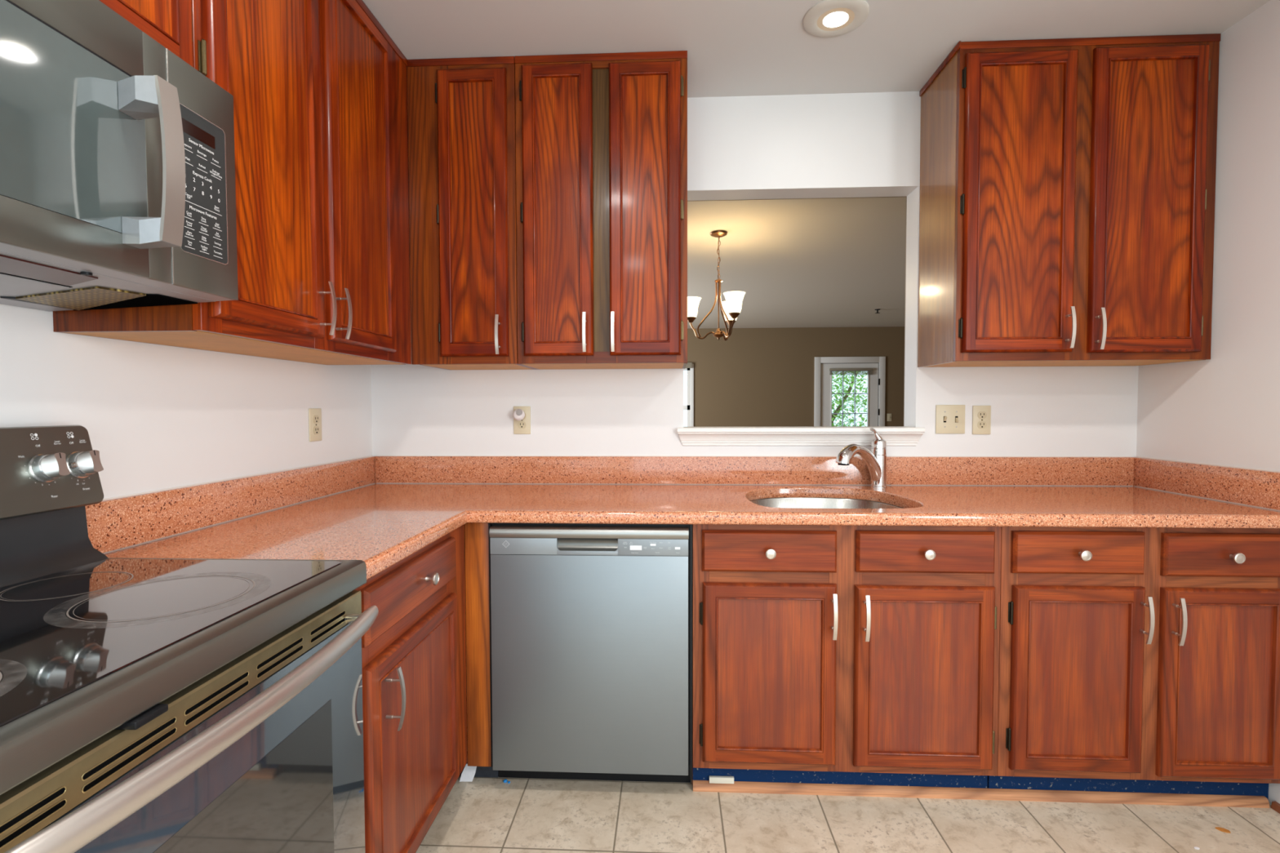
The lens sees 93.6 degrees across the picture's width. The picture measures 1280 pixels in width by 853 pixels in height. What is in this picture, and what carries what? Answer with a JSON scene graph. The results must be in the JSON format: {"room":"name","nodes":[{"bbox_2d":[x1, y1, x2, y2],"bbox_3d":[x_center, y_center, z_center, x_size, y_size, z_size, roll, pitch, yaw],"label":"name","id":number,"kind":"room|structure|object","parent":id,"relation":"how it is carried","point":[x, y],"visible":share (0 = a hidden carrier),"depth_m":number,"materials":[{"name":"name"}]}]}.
{"room":"kitchen","nodes":[
{"label":"kitchen","id":0,"kind":"room"},
{"bbox_2d":[0,303,372,498],"bbox_3d":[-1.290,-0.013,0.261,0.120,2.454,4.500,0,2,3],"label":"wall","id":1,"kind":"structure","parent":0,"point":[157,417],"depth_m":1.51,"materials":[{"name":"paint"}]},
{"bbox_2d":[99,0,193,66],"bbox_3d":[-1.038,-0.946,0.773,0.332,0.620,0.808,0,2,3],"label":"upper cabinet","id":2,"kind":"object","parent":1,"relation":"attached to","point":[169,23],"visible":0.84,"depth_m":1.09,"materials":[{"name":"brown wood"}]},
{"bbox_2d":[0,0,238,311],"bbox_3d":[-0.967,-0.424,0.804,0.468,0.414,0.760,0,2,3],"label":"microwave","id":3,"kind":"object","parent":2,"relation":"attached to","point":[117,189],"visible":1,"depth_m":0.92,"materials":[{"name":"grey metal"}]},
{"bbox_2d":[84,455,375,554],"bbox_3d":[-1.138,0.199,1.873,0.023,0.116,1.280,0,2,3],"label":"backsplash","id":4,"kind":"structure","parent":1,"relation":"attached to","point":[114,524],"depth_m":1.60,"materials":[{"name":"stone"}]},
{"bbox_2d":[53,0,411,364],"bbox_3d":[-0.974,-0.746,1.669,0.372,1.078,0.972,0,2,3],"label":"upper cabinet","id":5,"kind":"object","parent":1,"relation":"attached to","point":[318,88],"visible":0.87,"depth_m":1.53,"materials":[{"name":"brown wood"}]},
{"bbox_2d":[308,408,321,441],"bbox_3d":[-1.135,-0.006,2.101,0.008,0.115,0.070,0,2,3],"label":"outlet","id":6,"kind":"object","parent":1,"relation":"attached to","point":[314,414],"visible":1,"depth_m":2.09,"materials":[{"name":"beige plastic"}]},
{"bbox_2d":[313,415,319,423],"bbox_3d":[-1.133,-0.025,2.100,0.004,0.029,0.034,0,2,3],"label":"receptacle","id":7,"kind":"object","parent":6,"relation":"attached to","point":[316,418],"depth_m":2.10,"materials":[{"name":"beige plastic"}]},
{"bbox_2d":[313,426,319,434],"bbox_3d":[-1.133,0.013,2.102,0.004,0.029,0.034,0,2,3],"label":"receptacle","id":8,"kind":"object","parent":6,"relation":"attached to","point":[316,428],"depth_m":2.10,"materials":[{"name":"beige plastic"}]},
{"bbox_2d":[370,91,1138,697],"bbox_3d":[1.331,-0.091,2.446,6.900,2.454,0.125,0,2,3],"label":"wall","id":9,"kind":"structure","parent":0,"point":[839,145],"depth_m":2.40,"materials":[{"name":"paint"}]},
{"bbox_2d":[406,56,537,369],"bbox_3d":[-0.627,-0.766,2.267,0.386,1.078,0.380,0,2,3],"label":"upper cabinet","id":10,"kind":"object","parent":9,"relation":"attached to","point":[461,111],"visible":0.99,"depth_m":2.13,"materials":[{"name":"brown wood"}]},
{"bbox_2d":[513,406,530,434],"bbox_3d":[-0.485,-0.026,2.470,0.070,0.115,0.008,0,2,3],"label":"outlet","id":11,"kind":"object","parent":9,"relation":"attached to","point":[523,426],"visible":0.76,"depth_m":2.47,"materials":[{"name":"beige plastic"}]},
{"bbox_2d":[512,408,524,420],"bbox_3d":[-0.493,-0.048,2.445,0.049,0.049,0.042,0,2,3],"label":"night light","id":12,"kind":"object","parent":11,"relation":"attached to","point":[518,414],"visible":1,"depth_m":2.43,"materials":[{"name":"white plastic"}]},
{"bbox_2d":[517,421,525,428],"bbox_3d":[-0.485,-0.006,2.470,0.034,0.029,0.004,0,2,3],"label":"receptacle","id":13,"kind":"object","parent":11,"relation":"attached to","point":[521,424],"depth_m":2.47,"materials":[{"name":"beige plastic"}]},
{"bbox_2d":[514,50,687,369],"bbox_3d":[-0.130,-0.767,2.242,0.605,1.078,0.380,0,2,3],"label":"upper cabinet","id":14,"kind":"object","parent":9,"relation":"attached to","point":[602,138],"visible":1,"depth_m":2.10,"materials":[{"name":"brown wood"}]},
{"bbox_2d":[375,455,1133,486],"bbox_3d":[0.414,0.177,2.425,3.030,0.116,0.023,0,2,3],"label":"backsplash","id":15,"kind":"structure","parent":9,"relation":"attached to","point":[1052,471],"depth_m":2.42,"materials":[{"name":"stone"}]},
{"bbox_2d":[677,426,924,445],"bbox_3d":[0.640,0.040,2.463,0.973,0.074,0.151,0,2,3],"label":"trim","id":16,"kind":"structure","parent":9,"relation":"attached to","point":[796,435],"depth_m":2.40,"materials":[{"name":"white paint"}]},
{"bbox_2d":[935,404,964,433],"bbox_3d":[1.233,-0.029,2.382,0.113,0.115,0.016,0,2,3],"label":"switch plate","id":17,"kind":"object","parent":9,"relation":"attached to","point":[949,419],"visible":1,"depth_m":2.38,"materials":[{"name":"beige plastic"}]},
{"bbox_2d":[972,405,991,434],"bbox_3d":[1.354,-0.026,2.379,0.070,0.115,0.008,0,2,3],"label":"outlet","id":18,"kind":"object","parent":9,"relation":"attached to","point":[981,415],"visible":1,"depth_m":2.38,"materials":[{"name":"beige plastic"}]},
{"bbox_2d":[977,421,986,428],"bbox_3d":[1.354,-0.006,2.379,0.034,0.029,0.004,0,2,3],"label":"receptacle","id":19,"kind":"object","parent":18,"relation":"attached to","point":[980,424],"depth_m":2.38,"materials":[{"name":"beige plastic"}]},
{"bbox_2d":[977,411,986,418],"bbox_3d":[1.354,-0.045,2.377,0.034,0.029,0.004,0,2,3],"label":"receptacle","id":20,"kind":"object","parent":18,"relation":"attached to","point":[981,415],"depth_m":2.38,"materials":[{"name":"beige plastic"}]},
{"bbox_2d":[917,33,1220,367],"bbox_3d":[1.510,-0.768,2.161,0.848,1.078,0.380,0,2,3],"label":"upper cabinet","id":21,"kind":"object","parent":9,"relation":"attached to","point":[1067,198],"visible":1,"depth_m":2.02,"materials":[{"name":"brown wood"}]},
{"bbox_2d":[687,326,904,426],"bbox_3d":[1.682,-0.323,9.536,7.140,2.454,0.120,0,2,3],"label":"wall","id":22,"kind":"structure","parent":0,"point":[755,377],"depth_m":9.44,"materials":[{"name":"brown paint"}]},
{"bbox_2d":[683,362,693,426],"bbox_3d":[0.389,-0.295,9.560,0.975,1.425,0.140,0,2,3],"label":"window","id":23,"kind":"structure","parent":22,"relation":"in","point":[690,366],"depth_m":9.50,"materials":[{"name":"white paint"}]},
{"bbox_2d":[813,356,885,426],"bbox_3d":[3.276,-0.092,9.409,1.087,1.992,0.080,0,2,3],"label":"door","id":24,"kind":"structure","parent":22,"relation":"in","point":[875,366],"depth_m":9.38,"materials":[{"name":"white paint"}]},
{"bbox_2d":[829,368,873,374],"bbox_3d":[3.292,-0.857,9.361,0.665,0.100,0.035,0,2,3],"label":"raised blind","id":25,"kind":"object","parent":24,"relation":"attached to","point":[869,371],"depth_m":9.35,"materials":[{"name":"beige"}]},
{"bbox_2d":[887,413,891,421],"bbox_3d":[3.891,-0.141,9.364,0.072,0.120,0.016,0,2,3],"label":"light switch","id":26,"kind":"object","parent":22,"relation":"attached to","point":[889,415],"visible":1,"depth_m":9.37,"materials":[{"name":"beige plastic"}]},
{"bbox_2d":[362,0,1270,328],"bbox_3d":[1.389,-1.398,3.637,7.140,0.080,11.855,0,2,3],"label":"ceiling","id":27,"kind":"structure","parent":0,"point":[734,47],"depth_m":2.09,"materials":[{"name":"paint"}]},
{"bbox_2d":[687,230,745,340],"bbox_3d":[0.513,-0.995,4.275,0.454,0.762,0.516,0,2,3],"label":"chandelier","id":28,"kind":"object","parent":27,"relation":"hanging from","point":[731,307],"visible":0.99,"depth_m":4.24,"materials":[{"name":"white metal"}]},
{"bbox_2d":[803,0,869,37],"bbox_3d":[0.620,-1.293,1.903,0.200,0.012,0.200,0,2,3],"label":"recessed light","id":29,"kind":"object","parent":27,"relation":"in","point":[826,18],"visible":1,"depth_m":1.89,"materials":[{"name":"grey plastic"}]},
{"bbox_2d":[415,697,1279,852],"bbox_3d":[0.304,1.244,0.158,3.332,0.060,4.630,0,2,3],"label":"floor","id":30,"kind":"structure","parent":0,"point":[482,815],"depth_m":1.75,"materials":[{"name":"beige tile"}]},
{"bbox_2d":[0,425,378,852],"bbox_3d":[-0.831,0.601,0.843,0.678,1.186,0.760,0,2,3],"label":"range","id":31,"kind":"object","parent":30,"relation":"on","point":[148,705],"visible":1,"depth_m":0.87,"materials":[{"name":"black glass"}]},
{"bbox_2d":[0,559,341,727],"bbox_3d":[-0.845,0.283,0.834,0.493,0.012,0.728,0,2,3],"label":"glass cooktop","id":32,"kind":"object","parent":31,"relation":"in","point":[68,629],"depth_m":0.89,"materials":[{"name":"grey glass"}]},
{"bbox_2d":[354,524,466,852],"bbox_3d":[-0.832,0.739,1.571,0.659,0.863,0.666,0,2,3],"label":"base cabinet","id":33,"kind":"object","parent":30,"relation":"on","point":[414,651],"visible":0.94,"depth_m":1.47,"materials":[{"name":"brown wood"}]},
{"bbox_2d":[459,764,476,782],"bbox_3d":[-0.562,1.134,1.967,0.051,0.044,0.026,0,2,3],"label":"paper scrap","id":34,"kind":"object","parent":30,"relation":"on","point":[468,774],"visible":0.82,"depth_m":1.96,"materials":[{"name":"white paper"}]},
{"bbox_2d":[459,523,498,777],"bbox_3d":[-0.522,0.718,2.191,0.130,0.864,0.600,0,2,3],"label":"cabinet filler","id":35,"kind":"object","parent":30,"relation":"on","point":[476,535],"visible":0.42,"depth_m":1.89,"materials":[{"name":"brown wood"}]},
{"bbox_2d":[488,523,692,782],"bbox_3d":[-0.141,0.720,2.153,0.634,0.859,0.616,0,2,3],"label":"dishwasher","id":36,"kind":"object","parent":30,"relation":"on","point":[591,624],"visible":1,"depth_m":1.85,"materials":[{"name":"grey metal"}]},
{"bbox_2d":[691,524,1001,788],"bbox_3d":[0.637,0.718,2.106,0.921,0.863,0.669,0,2,3],"label":"base cabinet","id":37,"kind":"object","parent":30,"relation":"on","point":[834,655],"visible":0.94,"depth_m":1.82,"materials":[{"name":"brown wood"}]},
{"bbox_2d":[986,526,1279,799],"bbox_3d":[1.515,0.717,2.062,0.835,0.863,0.669,0,2,3],"label":"base cabinet","id":38,"kind":"object","parent":30,"relation":"on","point":[1132,660],"visible":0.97,"depth_m":1.78,"materials":[{"name":"brown wood"}]},
{"bbox_2d":[104,483,1279,579],"bbox_3d":[0.384,0.275,1.799,3.068,0.039,1.278,0,2,3],"label":"countertop","id":39,"kind":"structure","parent":38,"relation":"on","point":[379,525],"depth_m":1.81,"materials":[{"name":"stone"}]},
{"bbox_2d":[751,497,903,508],"bbox_3d":[0.648,0.384,2.103,0.591,0.198,0.522,0,2,3],"label":"sink","id":40,"kind":"object","parent":39,"relation":"in","point":[780,502],"visible":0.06,"depth_m":2.32,"materials":[{"name":"metal"}]},
{"bbox_2d":[835,427,886,488],"bbox_3d":[0.846,0.123,2.285,0.273,0.231,0.060,-1,2,-35],"label":"faucet","id":41,"kind":"object","parent":39,"relation":"on","point":[875,460],"visible":1,"depth_m":2.32,"materials":[{"name":"silver metal"}]},
{"bbox_2d":[693,780,1269,808],"bbox_3d":[1.038,1.143,1.869,1.741,0.026,0.017,0,2,3],"label":"trim","id":42,"kind":"structure","parent":38,"relation":"attached to","point":[888,791],"depth_m":1.86,"materials":[{"name":"brown wood"}]},
{"bbox_2d":[709,775,733,783],"bbox_3d":[0.260,1.124,1.910,0.078,0.019,0.010,0,2,3],"label":"card","id":43,"kind":"object","parent":42,"relation":"on","point":[713,779],"visible":1,"depth_m":1.91,"materials":[{"name":"beige paper"}]},
{"bbox_2d":[1215,826,1231,833],"bbox_3d":[1.672,1.158,1.723,0.032,0.002,0.016,1,2,31],"label":"leaf fragment","id":44,"kind":"object","parent":30,"relation":"on","point":[1220,828],"visible":1,"depth_m":1.72,"materials":[{"name":"orange plant"}]},
{"bbox_2d":[1136,0,1279,804],"bbox_3d":[1.898,-0.016,0.103,0.120,2.454,4.500,0,2,3],"label":"wall","id":45,"kind":"structure","parent":0,"point":[1224,409],"depth_m":1.93,"materials":[{"name":"paint"}]},
{"bbox_2d":[1133,456,1279,511],"bbox_3d":[1.921,0.185,2.038,0.025,0.116,0.648,0,2,3],"label":"backsplash","id":46,"kind":"structure","parent":45,"relation":"attached to","point":[1252,487],"depth_m":2.01,"materials":[{"name":"stone"}]},
{"bbox_2d":[1271,800,1279,813],"bbox_3d":[1.822,1.206,-0.091,0.013,0.021,3.825,0,2,3],"label":"baseboard","id":47,"kind":"structure","parent":45,"relation":"attached to","point":[1275,806],"depth_m":1.81,"materials":[{"name":"brown wood"}]},
{"label":"outside","id":48,"kind":"structure","parent":0,"visible":0},
{"bbox_3d":[3.049,0.916,25.990,22.000,0.100,32.765,0,2,3],"label":"lawn","id":49,"kind":"structure","parent":48,"visible":0},
{"bbox_2d":[831,371,866,426],"bbox_3d":[4.140,-0.022,12.631,5.367,3.642,4.169,0,2,3],"label":"tree","id":50,"kind":"object","parent":49,"relation":"on","point":[839,402],"visible":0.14,"depth_m":12.68,"materials":[{"name":"green plant"}]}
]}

